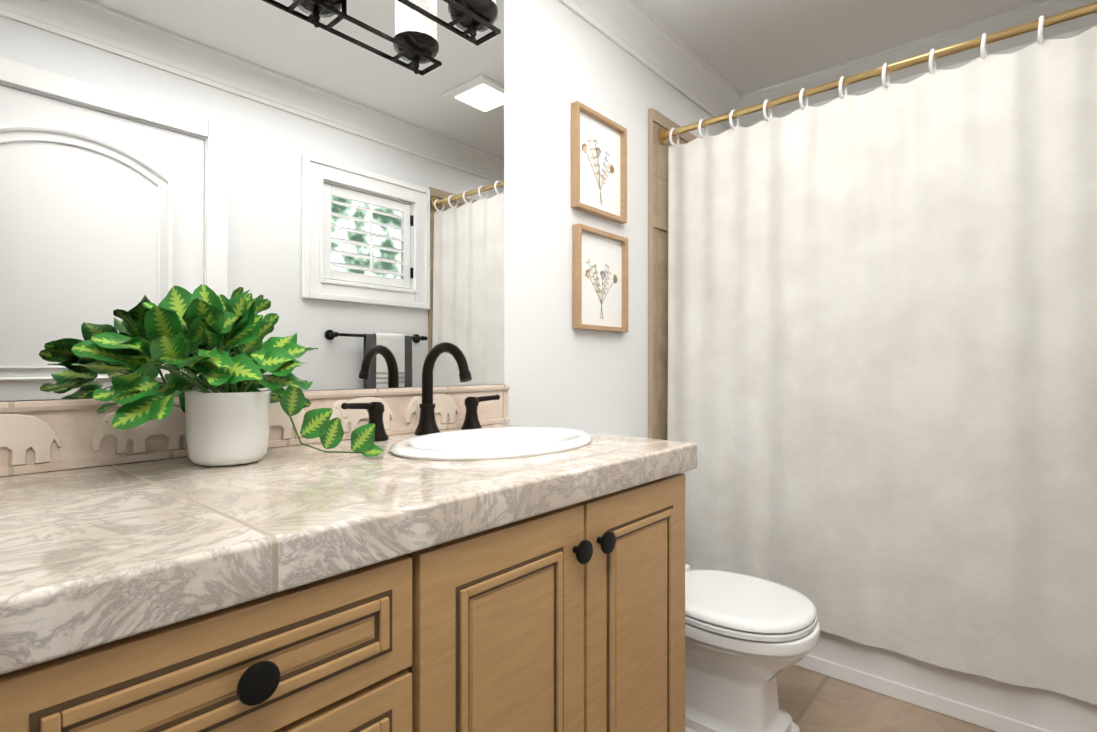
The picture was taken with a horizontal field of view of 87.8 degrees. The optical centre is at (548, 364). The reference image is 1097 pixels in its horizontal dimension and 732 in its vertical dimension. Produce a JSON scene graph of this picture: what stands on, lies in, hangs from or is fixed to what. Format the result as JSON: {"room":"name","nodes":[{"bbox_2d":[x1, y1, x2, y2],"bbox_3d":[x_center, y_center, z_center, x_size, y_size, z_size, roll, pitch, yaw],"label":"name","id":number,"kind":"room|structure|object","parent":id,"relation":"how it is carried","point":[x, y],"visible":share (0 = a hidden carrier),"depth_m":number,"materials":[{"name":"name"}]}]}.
{"room":"bathroom","nodes":[
{"label":"bathroom","id":0,"kind":"room"},
{"bbox_2d":[0,0,727,437],"bbox_3d":[-0.166,-0.129,1.731,0.100,2.400,3.480,0,0,41],"label":"wall","id":1,"kind":"structure","parent":0,"point":[560,58],"depth_m":1.90,"materials":[{"name":"white paint"}]},
{"bbox_2d":[0,0,503,400],"bbox_3d":[-0.662,-0.517,1.075,0.006,1.146,1.619,0,0,41],"label":"mirror","id":2,"kind":"object","parent":1,"relation":"attached to","point":[325,178],"visible":0.83,"depth_m":1.16,"materials":[{"name":"silver metal"}]},
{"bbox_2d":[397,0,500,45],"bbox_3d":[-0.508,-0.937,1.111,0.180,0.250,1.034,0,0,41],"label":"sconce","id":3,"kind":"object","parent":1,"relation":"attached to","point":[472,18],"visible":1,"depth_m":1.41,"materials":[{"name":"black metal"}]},
{"bbox_2d":[571,101,626,223],"bbox_3d":[0.186,-0.709,2.039,0.028,0.355,0.305,0,0,41],"label":"picture","id":4,"kind":"object","parent":1,"relation":"attached to","point":[598,164],"visible":1,"depth_m":2.04,"materials":[{"name":"white paper"}]},
{"bbox_2d":[573,223,627,332],"bbox_3d":[0.192,-0.298,2.044,0.028,0.355,0.305,0,0,41],"label":"picture","id":5,"kind":"object","parent":1,"relation":"attached to","point":[600,280],"visible":1,"depth_m":2.04,"materials":[{"name":"white paper"}]},
{"bbox_2d":[558,0,745,128],"bbox_3d":[-0.093,-1.266,1.671,0.092,0.125,3.280,0,0,41],"label":"crown molding","id":6,"kind":"structure","parent":1,"relation":"attached to","point":[638,31],"depth_m":2.30,"materials":[{"name":"white paint"}]},
{"bbox_2d":[742,0,1096,126],"bbox_3d":[1.486,-1.265,2.413,1.290,0.125,0.092,0,0,41],"label":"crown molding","id":7,"kind":"structure","parent":1,"relation":"attached to","point":[1031,12],"depth_m":2.33,"materials":[{"name":"white paint"}]},
{"bbox_2d":[637,0,1041,94],"bbox_3d":[0.447,-1.360,1.204,1.720,0.060,3.480,0,0,41],"label":"ceiling","id":8,"kind":"structure","parent":0,"point":[742,47],"depth_m":2.25,"materials":[{"name":"white paint"}]},
{"bbox_2d":[777,665,995,731],"bbox_3d":[0.447,1.100,1.199,1.720,0.060,3.480,0,0,41],"label":"floor","id":9,"kind":"structure","parent":0,"point":[811,701],"depth_m":1.76,"materials":[{"name":"tile"}]},
{"bbox_2d":[0,462,696,731],"bbox_3d":[-0.438,0.647,0.833,0.653,0.844,1.546,0,0,41],"label":"bathroom vanity","id":10,"kind":"object","parent":9,"relation":"on","point":[456,558],"depth_m":0.71,"materials":[{"name":"brown wood"}]},
{"bbox_2d":[0,430,696,657],"bbox_3d":[-0.435,0.197,0.849,0.640,0.056,1.582,0,0,41],"label":"countertop","id":11,"kind":"structure","parent":10,"relation":"on","point":[91,546],"depth_m":0.66,"materials":[{"name":"beige stone"}]},
{"bbox_2d":[71,285,383,465],"bbox_3d":[-0.531,0.017,0.962,0.284,0.303,0.405,0,0,41],"label":"plant","id":12,"kind":"object","parent":11,"relation":"on","point":[227,422],"visible":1,"depth_m":0.93,"materials":[{"name":"green plant"}]},
{"bbox_2d":[336,342,499,433],"bbox_3d":[-0.247,0.059,1.346,0.187,0.222,0.450,0,0,41],"label":"faucet","id":13,"kind":"object","parent":11,"relation":"on","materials":[{"name":"black metal"}]},
{"bbox_2d":[348,422,631,469],"bbox_3d":[-0.107,0.243,1.215,0.349,0.175,0.484,0,0,41],"label":"sink","id":14,"kind":"object","parent":11,"relation":"in","point":[462,446],"depth_m":1.27,"materials":[{"name":"white ceramic"}]},
{"bbox_2d":[685,564,820,731],"bbox_3d":[0.428,0.702,1.751,0.746,0.738,0.456,0,0,41],"label":"toilet","id":15,"kind":"object","parent":9,"relation":"on","point":[748,639],"visible":0.42,"depth_m":1.55,"materials":[{"name":"white ceramic"}]},
{"bbox_2d":[793,630,1096,731],"bbox_3d":[1.275,0.842,2.157,1.484,0.460,0.713,0,0,41],"label":"bathtub","id":16,"kind":"object","parent":9,"relation":"on","point":[990,704],"visible":0.06,"depth_m":1.73,"materials":[{"name":"white ceramic"}]},
{"bbox_3d":[1.590,-0.127,2.448,1.620,2.400,0.100,0,0,41],"label":"wall","id":17,"kind":"structure","parent":0,"visible":0},
{"bbox_2d":[648,108,697,439],"bbox_3d":[0.677,0.018,2.611,0.023,2.110,0.810,0,0,41],"label":"tiled wall","id":18,"kind":"structure","parent":17,"relation":"attached to","point":[657,289],"depth_m":2.29,"materials":[{"name":"tile"}]},
{"bbox_2d":[658,2,1096,704],"bbox_3d":[1.032,-0.035,1.878,1.487,1.890,0.077,0,0,41],"label":"shower curtain","id":19,"kind":"object","parent":18,"relation":"hanging from","point":[882,358],"visible":0.98,"depth_m":1.77,"materials":[{"name":"white fabric"}]}
]}

